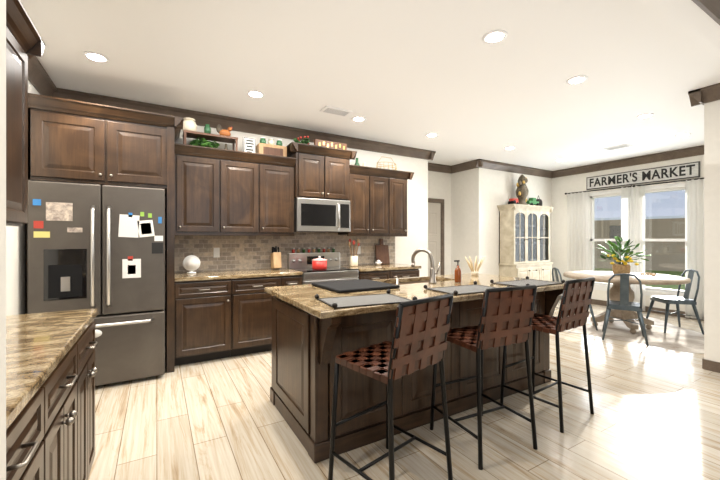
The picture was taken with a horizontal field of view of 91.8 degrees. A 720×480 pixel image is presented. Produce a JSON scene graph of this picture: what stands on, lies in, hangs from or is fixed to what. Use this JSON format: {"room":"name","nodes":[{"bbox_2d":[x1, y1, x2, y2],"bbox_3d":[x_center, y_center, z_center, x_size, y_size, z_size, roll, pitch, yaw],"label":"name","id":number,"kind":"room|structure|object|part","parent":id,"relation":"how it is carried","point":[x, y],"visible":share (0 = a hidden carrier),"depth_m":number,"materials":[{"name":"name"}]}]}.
{"room":"kitchen","nodes":[
{"label":"kitchen","id":0,"kind":"room"},
{"bbox_2d":[0,0,5,479],"bbox_3d":[-0.922,-0.100,0.406,0.715,2.800,0.100,0,0,-30],"label":"wall","id":1,"kind":"structure","parent":0,"point":[2,239],"depth_m":0.62,"materials":[{"name":"paint"}]},
{"bbox_2d":[657,0,719,49],"bbox_3d":[1.237,-1.427,1.651,5.700,0.145,0.120,0,0,-30],"label":"header","id":2,"kind":"object","parent":1,"relation":"attached to","point":[701,17],"depth_m":2.12,"materials":[{"name":"white paint"}]},
{"bbox_2d":[6,80,39,315],"bbox_3d":[-1.233,-0.100,0.081,0.150,2.800,8.080,0,0,-30],"label":"wall","id":3,"kind":"structure","parent":0,"point":[15,270],"depth_m":2.71,"materials":[{"name":"paint"}]},
{"bbox_2d":[6,0,33,225],"bbox_3d":[-1.798,-0.585,1.553,0.349,1.030,0.546,0,0,-30],"label":"upper cabinet","id":4,"kind":"object","parent":3,"relation":"attached to","point":[19,38],"depth_m":1.72,"materials":[{"name":"brown wood"}]},
{"bbox_2d":[28,56,59,97],"bbox_3d":[-1.128,-1.431,0.142,0.095,0.135,7.780,0,0,-30],"label":"crown molding","id":5,"kind":"structure","parent":3,"relation":"attached to","point":[40,80],"depth_m":3.11,"materials":[{"name":"brown wood"}]},
{"bbox_2d":[175,125,550,276],"bbox_3d":[0.597,-0.100,5.733,8.700,2.800,0.150,0,0,-30],"label":"wall","id":6,"kind":"structure","parent":0,"point":[416,238],"depth_m":5.97,"materials":[{"name":"paint"}]},
{"bbox_2d":[60,88,435,159],"bbox_3d":[-0.865,-1.431,4.740,4.935,0.135,0.095,0,0,-30],"label":"crown molding","id":7,"kind":"structure","parent":6,"relation":"attached to","point":[201,118],"depth_m":4.43,"materials":[{"name":"brown wood"}]},
{"bbox_2d":[476,159,551,177],"bbox_3d":[3.189,-1.431,7.100,2.305,0.135,0.095,0,0,-30],"label":"crown molding","id":8,"kind":"structure","parent":6,"relation":"attached to","point":[480,163],"depth_m":7.01,"materials":[{"name":"brown wood"}]},
{"bbox_2d":[20,0,719,170],"bbox_3d":[2.345,-1.550,2.580,8.850,0.100,8.800,0,0,-30],"label":"ceiling","id":9,"kind":"structure","parent":0,"point":[410,73],"depth_m":3.04,"materials":[{"name":"white paint"}]},
{"bbox_2d":[83,51,108,62],"bbox_3d":[-2.167,-1.496,2.869,0.157,0.005,0.157,0,0,15],"label":"recessed light","id":10,"kind":"object","parent":9,"relation":"in","point":[93,56],"depth_m":2.87,"materials":[{"name":"beige plastic"}]},
{"bbox_2d":[247,90,263,97],"bbox_3d":[-1.075,-1.496,3.597,0.157,0.005,0.157,0,0,15],"label":"recessed light","id":11,"kind":"object","parent":9,"relation":"in","point":[256,94],"depth_m":3.60,"materials":[{"name":"beige"}]},
{"bbox_2d":[320,106,352,116],"bbox_3d":[-0.277,-1.492,4.074,0.340,0.014,0.180,0,0,-30],"label":"ceiling vent","id":12,"kind":"object","parent":9,"relation":"in","point":[335,111],"depth_m":4.06,"materials":[{"name":"white metal"}]},
{"bbox_2d":[352,117,365,121],"bbox_3d":[-0.016,-1.496,4.341,0.157,0.005,0.157,0,0,15],"label":"recessed light","id":13,"kind":"object","parent":9,"relation":"in","point":[358,119],"depth_m":4.35,"materials":[{"name":"beige"}]},
{"bbox_2d":[426,133,437,136],"bbox_3d":[1.031,-1.496,5.008,0.157,0.005,0.157,0,0,15],"label":"recessed light","id":14,"kind":"object","parent":9,"relation":"in","point":[431,134],"depth_m":5.01,"materials":[{"name":"beige plastic"}]},
{"bbox_2d":[482,30,507,43],"bbox_3d":[0.997,-1.496,2.582,0.157,0.005,0.157,0,0,15],"label":"recessed light","id":15,"kind":"object","parent":9,"relation":"in","point":[494,36],"depth_m":2.57,"materials":[{"name":"beige plastic"}]},
{"bbox_2d":[566,76,587,83],"bbox_3d":[2.037,-1.496,3.280,0.157,0.005,0.157,0,0,15],"label":"recessed light","id":16,"kind":"object","parent":9,"relation":"in","point":[578,79],"depth_m":3.28,"materials":[{"name":"beige"}]},
{"bbox_2d":[604,144,632,150],"bbox_3d":[4.180,-1.492,5.661,0.180,0.014,0.340,0,0,-30],"label":"ceiling vent","id":17,"kind":"object","parent":9,"relation":"in","point":[625,145],"depth_m":5.63,"materials":[{"name":"white metal"}]},
{"bbox_2d":[636,113,653,118],"bbox_3d":[3.459,-1.496,4.235,0.157,0.005,0.157,0,0,15],"label":"recessed light","id":18,"kind":"object","parent":9,"relation":"in","point":[648,115],"depth_m":4.24,"materials":[{"name":"beige plastic"}]},
{"bbox_2d":[88,299,719,479],"bbox_3d":[2.345,1.350,2.580,8.850,0.100,8.800,0,0,-30],"label":"floor","id":19,"kind":"structure","parent":0,"point":[655,415],"depth_m":2.39,"materials":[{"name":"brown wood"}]},
{"bbox_2d":[6,372,53,479],"bbox_3d":[-1.107,0.862,0.669,0.654,0.875,0.510,0,0,-30],"label":"base cabinet","id":20,"kind":"object","parent":19,"relation":"on","point":[30,436],"depth_m":0.97,"materials":[{"name":"brown wood"}]},
{"bbox_2d":[6,309,97,427],"bbox_3d":[-1.365,0.404,1.121,0.662,0.038,1.551,0,0,-30],"label":"countertop","id":21,"kind":"structure","parent":20,"relation":"on","point":[35,343],"depth_m":1.26,"materials":[{"name":"beige stone"}]},
{"bbox_2d":[54,336,81,479],"bbox_3d":[-1.362,0.862,1.107,0.654,0.875,0.505,0,0,-30],"label":"base cabinet","id":22,"kind":"object","parent":19,"relation":"on","point":[68,374],"depth_m":1.34,"materials":[{"name":"brown wood"}]},
{"bbox_2d":[82,316,97,479],"bbox_3d":[-1.621,0.862,1.552,0.654,0.875,0.525,0,0,-30],"label":"base cabinet","id":23,"kind":"object","parent":19,"relation":"on","point":[89,371],"depth_m":1.73,"materials":[{"name":"brown wood"}]},
{"bbox_2d":[27,180,164,385],"bbox_3d":[-2.431,0.412,3.352,0.960,1.775,0.894,0,0,-30],"label":"fridge","id":24,"kind":"object","parent":19,"relation":"on","point":[100,248],"visible":0.83,"depth_m":3.04,"materials":[{"name":"metal"}]},
{"bbox_2d":[25,93,420,372],"bbox_3d":[-1.062,0.050,4.248,4.332,2.500,0.742,0,0,-30],"label":"kitchen cabinets","id":25,"kind":"object","parent":19,"relation":"on","point":[231,212],"visible":0.79,"depth_m":3.89,"materials":[{"name":"brown wood"}]},
{"bbox_2d":[182,117,237,150],"label":"decorations","id":26,"kind":"object","parent":25,"relation":"on","point":[224,136],"depth_m":4.03,"materials":[{"name":"brown wood"}]},
{"bbox_2d":[243,137,286,156],"label":"decorations","id":27,"kind":"object","parent":25,"relation":"on","point":[249,144],"depth_m":4.32,"materials":[{"name":"brown wood"}]},
{"bbox_2d":[183,239,389,273],"bbox_3d":[-0.683,0.185,4.554,2.900,0.397,0.553,0,0,-30],"label":"countertop items","id":28,"kind":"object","parent":25,"relation":"on","point":[191,263],"depth_m":4.44,"materials":[{"name":"white plastic"}]},
{"bbox_2d":[172,232,420,281],"bbox_3d":[-0.636,0.162,4.560,3.182,0.523,0.632,0,0,-30],"label":"countertop","id":29,"kind":"structure","parent":25,"relation":"on","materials":[{"name":"stone"}]},
{"bbox_2d":[293,136,346,149],"label":"decorations","id":30,"kind":"object","parent":25,"relation":"on","point":[317,142],"depth_m":4.63,"materials":[{"name":"brown wood"}]},
{"bbox_2d":[294,198,349,231],"bbox_3d":[-0.546,-0.314,4.709,0.757,0.423,0.454,0,0,-30],"label":"microwave","id":31,"kind":"object","parent":25,"relation":"attached to","point":[317,215],"visible":0.94,"depth_m":4.53,"materials":[{"name":"silver metal"}]},
{"bbox_2d":[287,252,358,284],"bbox_3d":[-0.482,0.743,4.599,0.757,1.115,0.700,0,0,-30],"label":"range","id":32,"kind":"object","parent":19,"relation":"on","point":[333,271],"visible":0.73,"depth_m":4.60,"materials":[{"name":"silver metal"}]},
{"bbox_2d":[328,293,452,479],"bbox_3d":[0.167,0.789,1.848,0.475,1.023,0.500,0,0,-42],"label":"stool","id":33,"kind":"object","parent":19,"relation":"on","point":[401,354],"visible":1,"depth_m":1.73,"materials":[{"name":"brown leather"}]},
{"bbox_2d":[270,288,563,462],"bbox_3d":[0.553,0.863,2.937,2.334,0.875,1.084,0,0,-30],"label":"kitchen island","id":34,"kind":"object","parent":19,"relation":"on","point":[312,337],"depth_m":2.32,"materials":[{"name":"brown wood"}]},
{"bbox_2d":[265,273,563,319],"bbox_3d":[0.553,0.404,2.937,2.410,0.038,1.120,0,0,-30],"label":"island countertop","id":35,"kind":"structure","parent":34,"relation":"on","point":[301,296],"depth_m":2.54,"materials":[{"name":"beige stone"}]},
{"bbox_2d":[393,248,440,286],"bbox_3d":[0.456,0.231,3.074,0.481,0.306,0.248,0,0,-30],"label":"faucet","id":36,"kind":"object","parent":35,"relation":"on","point":[433,274],"depth_m":3.06,"materials":[{"name":"silver metal"}]},
{"bbox_2d":[312,256,564,308],"bbox_3d":[0.585,0.283,2.892,2.248,0.202,1.069,0,0,-30],"label":"placemats","id":37,"kind":"object","parent":35,"relation":"on","point":[345,286],"visible":0.88,"depth_m":2.66,"materials":[{"name":"fabric"}]},
{"bbox_2d":[430,285,537,469],"bbox_3d":[0.794,0.789,2.270,0.475,1.023,0.500,0,0,-25],"label":"stool","id":38,"kind":"object","parent":19,"relation":"on","point":[510,309],"visible":0.9,"depth_m":2.10,"materials":[{"name":"brown leather"}]},
{"bbox_2d":[497,204,553,280],"bbox_3d":[3.350,0.315,6.997,1.270,1.970,0.430,0,0,-30],"label":"hutch","id":39,"kind":"object","parent":19,"relation":"on","point":[524,241],"visible":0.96,"depth_m":6.84,"materials":[{"name":"paint"}]},
{"bbox_2d":[508,175,541,205],"bbox_3d":[3.357,-0.987,7.054,0.971,0.630,0.236,0,0,-30],"label":"figurine","id":40,"kind":"object","parent":39,"relation":"on","point":[522,190],"visible":0.96,"depth_m":6.93,"materials":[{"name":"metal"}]},
{"bbox_2d":[500,277,594,432],"bbox_3d":[1.426,0.789,2.661,0.475,1.023,0.500,0,0,-34],"label":"stool","id":41,"kind":"object","parent":19,"relation":"on","point":[576,311],"visible":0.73,"depth_m":2.52,"materials":[{"name":"brown leather"}]},
{"bbox_2d":[561,315,703,352],"bbox_3d":[4.040,1.298,5.022,2.177,0.004,2.049,0,0,-30],"label":"rug","id":42,"kind":"object","parent":19,"relation":"on","point":[673,337],"visible":0.52,"depth_m":4.76,"materials":[{"name":"beige fabric"}]},
{"bbox_2d":[552,268,597,330],"bbox_3d":[3.188,0.863,5.241,0.501,0.880,0.474,0,0,10],"label":"chair","id":43,"kind":"object","parent":42,"relation":"on","point":[555,270],"visible":0.29,"depth_m":5.13,"materials":[{"name":"metal"}]},
{"bbox_2d":[602,273,648,345],"bbox_3d":[3.463,0.863,4.584,0.474,0.880,0.501,0,0,35],"label":"chair","id":44,"kind":"object","parent":42,"relation":"on","point":[623,303],"visible":0.98,"depth_m":4.43,"materials":[{"name":"metal"}]},
{"bbox_2d":[563,271,690,333],"bbox_3d":[3.842,0.912,5.128,1.480,0.775,1.480,0,0,-30],"label":"table","id":45,"kind":"object","parent":42,"relation":"on","point":[614,290],"visible":0.77,"depth_m":4.99,"materials":[{"name":"brown wood"}]},
{"bbox_2d":[596,236,655,275],"bbox_3d":[3.910,0.235,5.178,0.963,0.575,0.666,0,0,-30],"label":"potted plant","id":46,"kind":"object","parent":45,"relation":"on","point":[623,267],"visible":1,"depth_m":5.06,"materials":[{"name":"green plant"}]},
{"bbox_2d":[645,269,703,334],"bbox_3d":[4.495,0.863,5.016,0.501,0.880,0.474,0,0,10],"label":"chair","id":47,"kind":"object","parent":42,"relation":"on","point":[677,300],"visible":0.96,"depth_m":4.94,"materials":[{"name":"metal"}]},
{"bbox_2d":[428,169,472,275],"bbox_3d":[1.450,-0.100,6.733,1.560,2.800,0.720,0,0,-30],"label":"wall","id":48,"kind":"structure","parent":0,"point":[450,218],"depth_m":7.01,"materials":[{"name":"paint"}]},
{"bbox_2d":[428,164,455,173],"bbox_3d":[1.368,-1.431,6.874,1.260,0.135,0.095,0,0,-30],"label":"crown molding","id":49,"kind":"structure","parent":48,"relation":"attached to","point":[431,167],"depth_m":7.01,"materials":[{"name":"brown wood"}]},
{"bbox_2d":[452,160,475,171],"bbox_3d":[2.049,-1.431,6.862,0.095,0.135,0.600,0,0,-30],"label":"crown molding","id":50,"kind":"structure","parent":48,"relation":"attached to","point":[468,165],"depth_m":6.85,"materials":[{"name":"brown wood"}]},
{"bbox_2d":[551,155,703,310],"bbox_3d":[5.245,-0.100,6.246,0.150,2.800,3.940,0,0,-30],"label":"wall","id":51,"kind":"structure","parent":0,"point":[561,186],"depth_m":7.46,"materials":[{"name":"paint"}]},
{"bbox_2d":[552,145,703,177],"bbox_3d":[5.051,-1.431,6.336,0.095,0.135,3.290,0,0,-30],"label":"crown molding","id":52,"kind":"structure","parent":51,"relation":"attached to","point":[698,150],"depth_m":6.38,"materials":[{"name":"brown wood"}]},
{"bbox_2d":[565,178,703,319],"bbox_3d":[5.016,0.142,6.390,0.100,2.275,2.479,0,0,-30],"label":"sheer curtain","id":53,"kind":"object","parent":51,"relation":"hanging from","point":[632,221],"visible":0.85,"depth_m":6.32,"materials":[{"name":"white fabric"}]},
{"bbox_3d":[5.018,-0.975,6.392,0.094,0.040,2.479,0,0,-30],"label":"curtain rod","id":54,"kind":"part","parent":53,"relation":"part of","materials":[{"name":"grey metal"}]},
{"bbox_2d":[590,182,684,296],"bbox_3d":[5.085,0.028,6.442,0.130,1.955,1.720,0,0,-30],"label":"window","id":55,"kind":"structure","parent":51,"relation":"in","point":[651,291],"depth_m":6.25,"materials":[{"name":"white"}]},
{"bbox_2d":[586,161,699,189],"bbox_3d":[5.058,-1.137,6.380,0.034,0.255,1.720,0,0,-30],"label":"sign","id":56,"kind":"object","parent":51,"relation":"attached to","point":[673,172],"visible":1,"depth_m":6.24,"materials":[{"name":"grey wood"}]},
{"bbox_2d":[591,299,702,319],"bbox_3d":[5.085,1.250,6.356,0.015,0.100,3.290,0,0,-30],"label":"baseboard","id":57,"kind":"structure","parent":51,"relation":"attached to","point":[594,301],"depth_m":6.15,"materials":[{"name":"brown wood"}]},
{"bbox_2d":[704,100,719,361],"bbox_3d":[4.879,-0.100,4.043,3.000,2.800,0.500,0,0,-30],"label":"wall","id":58,"kind":"structure","parent":0,"point":[711,231],"depth_m":3.45,"materials":[{"name":"paint"}]},
{"bbox_2d":[688,88,703,106],"bbox_3d":[4.572,-1.431,4.208,2.825,0.135,0.095,0,0,-30],"label":"crown molding","id":59,"kind":"structure","parent":58,"relation":"attached to","point":[694,95],"depth_m":3.52,"materials":[{"name":"brown wood"}]},
{"bbox_2d":[700,83,719,103],"bbox_3d":[3.528,-1.431,3.288,0.095,0.135,0.405,0,0,-30],"label":"crown molding","id":60,"kind":"structure","parent":58,"relation":"attached to","point":[711,93],"depth_m":3.43,"materials":[{"name":"brown wood"}]},
{"bbox_2d":[702,358,719,372],"bbox_3d":[4.575,1.250,1.567,0.015,0.100,4.505,0,0,-30],"label":"baseboard","id":61,"kind":"structure","parent":58,"relation":"attached to","point":[710,365],"depth_m":3.45,"materials":[{"name":"brown wood"}]},
{"label":"outside","id":62,"kind":"structure","parent":0,"visible":0},
{"bbox_2d":[594,268,684,289],"bbox_3d":[37.216,1.485,33.230,82.240,0.130,100.000,0,0,-30],"label":"ground","id":63,"kind":"structure","parent":62,"point":[677,273],"depth_m":14.16,"materials":[{"name":"green plant"}]}
]}

